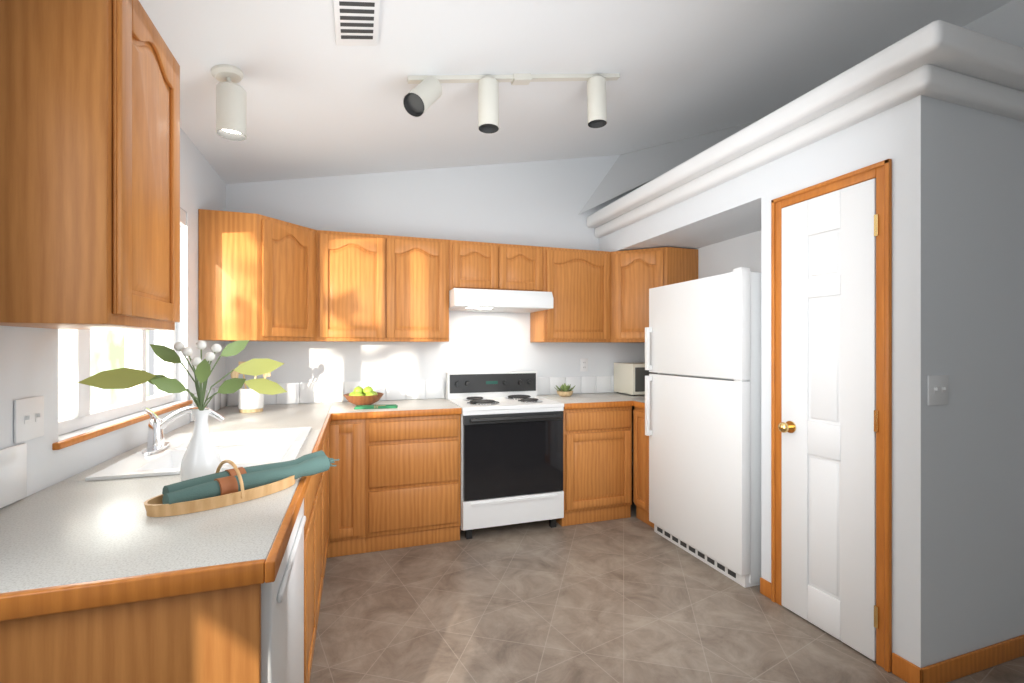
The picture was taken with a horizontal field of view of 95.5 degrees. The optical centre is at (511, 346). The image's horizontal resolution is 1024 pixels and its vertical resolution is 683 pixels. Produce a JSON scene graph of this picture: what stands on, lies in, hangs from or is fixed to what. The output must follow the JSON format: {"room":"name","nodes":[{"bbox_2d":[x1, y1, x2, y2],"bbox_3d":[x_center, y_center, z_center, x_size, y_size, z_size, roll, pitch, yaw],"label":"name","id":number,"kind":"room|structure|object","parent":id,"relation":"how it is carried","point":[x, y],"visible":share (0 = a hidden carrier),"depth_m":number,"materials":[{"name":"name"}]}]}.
{"room":"kitchen","nodes":[
{"label":"kitchen","id":0,"kind":"room"},
{"bbox_2d":[0,0,1023,667],"bbox_3d":[1.137,-0.520,0.982,4.820,3.700,6.640,0,0,-18],"label":"wall","id":1,"kind":"structure","parent":0,"point":[958,322],"depth_m":1.99,"materials":[{"name":"white paint"}]},
{"bbox_2d":[0,443,26,508],"bbox_3d":[-1.243,0.338,0.991,0.008,0.150,0.609,0,0,-18],"label":"tile backsplash","id":2,"kind":"structure","parent":1,"relation":"attached to","point":[13,474],"depth_m":1.23,"materials":[{"name":"white tile"}]},
{"bbox_2d":[14,396,43,442],"bbox_3d":[-1.343,0.200,1.301,0.016,0.116,0.118,0,0,-18],"label":"light switch","id":3,"kind":"object","parent":1,"relation":"attached to","point":[28,418],"visible":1,"depth_m":1.29,"materials":[{"name":"white plastic"}]},
{"bbox_2d":[0,0,179,329],"bbox_3d":[-1.171,-0.497,1.274,0.324,0.885,0.440,0,0,-18],"label":"upper cabinet","id":4,"kind":"object","parent":1,"relation":"attached to","point":[89,164],"depth_m":1.10,"materials":[{"name":"brown wood"}]},
{"bbox_2d":[52,208,192,449],"bbox_3d":[-1.639,-0.208,1.956,0.163,1.041,1.210,0,0,-18],"label":"window","id":5,"kind":"structure","parent":1,"relation":"in","point":[75,412],"depth_m":1.67,"materials":[{"name":"white"}]},
{"bbox_2d":[198,209,315,341],"bbox_3d":[-1.624,-0.420,3.077,0.608,0.760,0.610,0,0,-18],"label":"upper cabinet","id":6,"kind":"object","parent":1,"relation":"attached to","point":[257,272],"depth_m":2.78,"materials":[{"name":"brown wood"}]},
{"bbox_2d":[316,230,395,341],"bbox_3d":[-1.152,-0.420,3.357,0.572,0.760,0.378,0,0,-18],"label":"upper cabinet","id":7,"kind":"object","parent":1,"relation":"attached to","point":[356,272],"depth_m":3.24,"materials":[{"name":"brown wood"}]},
{"bbox_2d":[190,376,613,421],"bbox_3d":[-0.220,0.339,3.472,3.522,0.150,0.752,0,0,-18],"label":"backsplash","id":8,"kind":"structure","parent":1,"relation":"attached to","point":[320,392],"depth_m":3.60,"materials":[{"name":"white tile"}]},
{"bbox_2d":[396,236,451,341],"bbox_3d":[-0.760,-0.420,3.517,0.520,0.760,0.324,0,0,-18],"label":"upper cabinet","id":9,"kind":"object","parent":1,"relation":"attached to","point":[423,265],"depth_m":3.39,"materials":[{"name":"brown wood"}]},
{"bbox_2d":[452,240,507,289],"bbox_3d":[-0.304,-0.611,3.669,0.442,0.378,0.324,0,0,-18],"label":"upper cabinet","id":10,"kind":"object","parent":1,"relation":"attached to","point":[475,265],"depth_m":3.52,"materials":[{"name":"brown wood"}]},
{"bbox_2d":[449,288,552,312],"bbox_3d":[-0.125,-0.354,3.634,0.756,0.132,0.502,0,0,-18],"label":"range hood","id":11,"kind":"object","parent":10,"relation":"attached to","point":[483,300],"visible":0.92,"depth_m":3.42,"materials":[{"name":"white metal"}]},
{"bbox_2d":[508,244,543,291],"bbox_3d":[-0.002,-0.611,3.770,0.442,0.378,0.324,0,0,-18],"label":"upper cabinet","id":12,"kind":"object","parent":1,"relation":"attached to","point":[525,263],"depth_m":3.64,"materials":[{"name":"brown wood"}]},
{"bbox_2d":[530,247,615,342],"bbox_3d":[0.531,-0.420,3.921,0.665,0.760,0.376,0,0,-18],"label":"upper cabinet","id":13,"kind":"object","parent":1,"relation":"attached to","point":[582,283],"depth_m":3.79,"materials":[{"name":"brown wood"}]},
{"bbox_2d":[580,358,587,370],"bbox_3d":[0.645,0.160,4.154,0.072,0.116,0.008,0,0,-18],"label":"electrical outlet","id":14,"kind":"object","parent":1,"relation":"attached to","point":[583,364],"visible":1,"depth_m":4.15,"materials":[{"name":"white plastic"}]},
{"bbox_2d":[616,247,697,342],"bbox_3d":[1.131,-0.420,3.999,0.633,0.760,0.610,0,0,-18],"label":"upper cabinet","id":15,"kind":"object","parent":1,"relation":"attached to","point":[638,271],"depth_m":3.79,"materials":[{"name":"brown wood"}]},
{"bbox_2d":[587,20,978,237],"bbox_3d":[1.180,-1.075,2.933,0.210,0.190,2.664,0,0,-19],"label":"crown molding","id":16,"kind":"structure","parent":1,"relation":"attached to","point":[947,62],"depth_m":2.08,"materials":[{"name":"white"}]},
{"bbox_2d":[771,159,891,671],"bbox_3d":[1.465,0.280,2.172,0.039,2.100,0.570,0,0,-18],"label":"door","id":17,"kind":"structure","parent":1,"relation":"attached to","point":[828,409],"depth_m":2.12,"materials":[{"name":"white wood"}]},
{"bbox_2d":[778,214,878,628],"bbox_3d":[1.430,0.310,2.139,0.081,1.730,0.441,0,0,-18],"label":"hardware piece","id":18,"kind":"object","parent":17,"relation":"attached to","point":[787,426],"visible":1,"depth_m":1.95,"materials":[{"name":"gold metal"}]},
{"bbox_2d":[760,577,1023,682],"bbox_3d":[2.209,1.288,2.404,1.580,0.085,0.762,0,0,-18],"label":"baseboard","id":19,"kind":"structure","parent":1,"relation":"attached to","point":[957,667],"depth_m":1.88,"materials":[{"name":"brown wood"}]},
{"bbox_2d":[927,375,947,404],"bbox_3d":[1.682,0.170,1.829,0.118,0.116,0.016,0,0,-18],"label":"light switch","id":20,"kind":"object","parent":1,"relation":"attached to","point":[937,389],"visible":1,"depth_m":1.83,"materials":[{"name":"white plastic"}]},
{"bbox_2d":[939,33,1023,120],"bbox_3d":[2.378,-1.075,2.040,1.494,0.190,0.210,0,0,-19],"label":"crown molding","id":21,"kind":"structure","parent":1,"relation":"attached to","point":[999,90],"depth_m":1.84,"materials":[{"name":"white paint"}]},
{"bbox_2d":[139,0,1012,214],"bbox_3d":[1.137,-1.714,0.982,4.820,1.195,6.640,0,0,-18],"label":"ceiling","id":22,"kind":"structure","parent":0,"point":[697,77],"depth_m":2.60,"materials":[{"name":"white paint"}]},
{"bbox_2d":[211,64,246,140],"bbox_3d":[-1.248,-1.078,2.050,0.136,0.286,0.124,0,0,-18],"label":"light","id":23,"kind":"object","parent":22,"relation":"attached to","point":[231,109],"visible":1,"depth_m":2.01,"materials":[{"name":"white metal"}]},
{"bbox_2d":[333,0,379,45],"bbox_3d":[-0.617,-1.309,1.850,0.169,0.045,0.340,0,0,-18],"label":"ceiling vent","id":24,"kind":"object","parent":22,"relation":"in","point":[356,22],"visible":1,"depth_m":1.86,"materials":[{"name":"white"}]},
{"bbox_2d":[403,73,619,133],"bbox_3d":[0.050,-1.366,2.494,1.250,0.472,0.227,0,0,-18],"label":"track light","id":25,"kind":"object","parent":22,"relation":"attached to","point":[422,96],"visible":1,"depth_m":2.46,"materials":[{"name":"white metal"}]},
{"bbox_2d":[309,490,1023,682],"bbox_3d":[-0.143,1.380,0.553,8.220,0.100,7.340,0,0,-18],"label":"floor","id":26,"kind":"structure","parent":0,"point":[632,599],"depth_m":2.26,"materials":[{"name":"tile"}]},
{"bbox_2d":[261,499,305,682],"bbox_3d":[-0.887,0.896,1.127,0.668,0.868,0.610,0,0,-18],"label":"dishwasher","id":27,"kind":"object","parent":26,"relation":"on","point":[282,627],"visible":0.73,"depth_m":1.14,"materials":[{"name":"white metal"}]},
{"bbox_2d":[324,419,367,569],"bbox_3d":[-1.134,0.895,3.192,0.235,0.870,0.687,0,0,-18],"label":"base cabinet","id":28,"kind":"object","parent":26,"relation":"on","point":[346,483],"depth_m":2.94,"materials":[{"name":"brown wood"}]},
{"bbox_2d":[0,402,335,620],"bbox_3d":[-1.233,0.435,2.085,0.720,0.041,2.738,0,0,-19],"label":"countertop","id":29,"kind":"structure","parent":28,"relation":"on","point":[76,542],"depth_m":1.00,"materials":[{"name":"laminate"}]},
{"bbox_2d":[77,340,286,480],"bbox_3d":[-0.967,0.195,1.408,0.517,0.437,0.184,0,0,-18],"label":"vase","id":30,"kind":"object","parent":29,"relation":"on","point":[201,456],"visible":0.98,"depth_m":1.40,"materials":[{"name":"white ceramic"}]},
{"bbox_2d":[141,406,224,455],"bbox_3d":[-1.296,0.312,1.855,0.265,0.181,0.210,0,0,-18],"label":"faucet","id":31,"kind":"object","parent":29,"relation":"on","point":[156,443],"visible":0.9,"depth_m":1.81,"materials":[{"name":"silver metal"}]},
{"bbox_2d":[85,427,311,480],"bbox_3d":[-1.167,0.489,1.898,0.580,0.170,0.780,0,0,-18],"label":"sink","id":32,"kind":"object","parent":29,"relation":"in","point":[244,448],"visible":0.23,"depth_m":1.89,"materials":[{"name":"white ceramic"}]},
{"bbox_2d":[144,450,338,516],"bbox_3d":[-0.743,0.363,1.354,0.447,0.102,0.360,0,0,-18],"label":"basket","id":33,"kind":"object","parent":29,"relation":"on","point":[228,487],"visible":1,"depth_m":1.25,"materials":[{"name":"brown wood"}]},
{"bbox_2d":[231,362,270,412],"bbox_3d":[-1.663,0.246,2.986,0.242,0.335,0.145,0,0,-18],"label":"utensil crock","id":34,"kind":"object","parent":29,"relation":"on","point":[250,400],"visible":0.52,"depth_m":2.93,"materials":[{"name":"white ceramic"}]},
{"bbox_2d":[368,414,460,551],"bbox_3d":[-0.774,0.895,3.347,0.698,0.870,0.621,0,0,-18],"label":"base cabinet","id":35,"kind":"object","parent":26,"relation":"on","point":[389,483],"depth_m":3.07,"materials":[{"name":"brown wood"}]},
{"bbox_2d":[220,403,323,415],"bbox_3d":[-1.548,0.433,3.072,0.510,0.037,0.668,0,0,-19],"label":"countertop","id":36,"kind":"structure","parent":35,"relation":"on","point":[302,407],"depth_m":3.09,"materials":[{"name":"laminate"}]},
{"bbox_2d":[328,398,461,419],"bbox_3d":[-0.829,0.435,3.312,0.826,0.041,0.668,0,0,-19],"label":"countertop","id":37,"kind":"structure","parent":35,"relation":"on","point":[415,407],"depth_m":3.12,"materials":[{"name":"laminate"}]},
{"bbox_2d":[343,385,383,404],"bbox_3d":[-1.063,0.344,3.335,0.280,0.140,0.280,0,0,-18],"label":"fruit bowl","id":38,"kind":"object","parent":37,"relation":"on","point":[367,395],"visible":1,"depth_m":3.27,"materials":[{"name":"brown wood"}]},
{"bbox_2d":[354,404,397,408],"bbox_3d":[-0.924,0.403,3.170,0.280,0.022,0.118,0,0,-12],"label":"folded napkin","id":39,"kind":"object","parent":37,"relation":"on","point":[375,406],"visible":1,"depth_m":3.13,"materials":[{"name":"green fabric"}]},
{"bbox_2d":[446,371,563,538],"bbox_3d":[-0.067,0.767,3.540,0.756,1.125,0.673,0,0,-18],"label":"stove","id":40,"kind":"object","parent":26,"relation":"on","point":[511,447],"visible":1,"depth_m":3.29,"materials":[{"name":"white metal"}]},
{"bbox_2d":[556,406,627,525],"bbox_3d":[0.573,0.895,3.775,0.597,0.870,0.665,0,0,-18],"label":"base cabinet","id":41,"kind":"object","parent":26,"relation":"on","point":[595,440],"depth_m":3.50,"materials":[{"name":"brown wood"}]},
{"bbox_2d":[537,392,644,408],"bbox_3d":[0.859,0.435,3.893,1.216,0.041,0.638,0,0,-19],"label":"countertop","id":42,"kind":"structure","parent":41,"relation":"on","point":[586,400],"depth_m":3.68,"materials":[{"name":"laminate"}]},
{"bbox_2d":[554,383,574,396],"bbox_3d":[0.447,0.357,3.904,0.191,0.113,0.203,0,0,-18],"label":"potted plant","id":43,"kind":"object","parent":42,"relation":"on","point":[563,391],"visible":1,"depth_m":3.87,"materials":[{"name":"green plant"}]},
{"bbox_2d":[614,362,657,395],"bbox_3d":[1.176,0.278,4.139,0.428,0.270,0.316,0,0,-18],"label":"microwave","id":44,"kind":"object","parent":42,"relation":"on","point":[629,378],"visible":0.44,"depth_m":3.98,"materials":[{"name":"beige plastic"}]},
{"bbox_2d":[628,406,653,527],"bbox_3d":[1.233,0.895,3.584,0.704,0.870,0.245,0,0,-18],"label":"base cabinet","id":45,"kind":"object","parent":26,"relation":"on","point":[640,440],"depth_m":3.55,"materials":[{"name":"brown wood"}]},
{"bbox_2d":[632,400,644,408],"bbox_3d":[1.274,0.435,3.565,0.638,0.041,0.185,0,0,-19],"label":"countertop","id":46,"kind":"structure","parent":45,"relation":"on","point":[637,403],"depth_m":3.54,"materials":[{"name":"laminate"}]},
{"bbox_2d":[645,267,760,587],"bbox_3d":[1.410,0.445,3.045,0.690,1.770,0.850,0,0,-18],"label":"fridge","id":47,"kind":"object","parent":26,"relation":"on","point":[703,387],"visible":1,"depth_m":2.79,"materials":[{"name":"white metal"}]},
{"label":"outside","id":48,"kind":"structure","parent":0,"visible":0},
{"bbox_2d":[90,329,148,409],"bbox_3d":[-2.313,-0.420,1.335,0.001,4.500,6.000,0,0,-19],"label":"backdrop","id":49,"kind":"structure","parent":48,"point":[107,349],"depth_m":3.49,"materials":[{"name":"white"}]}
]}

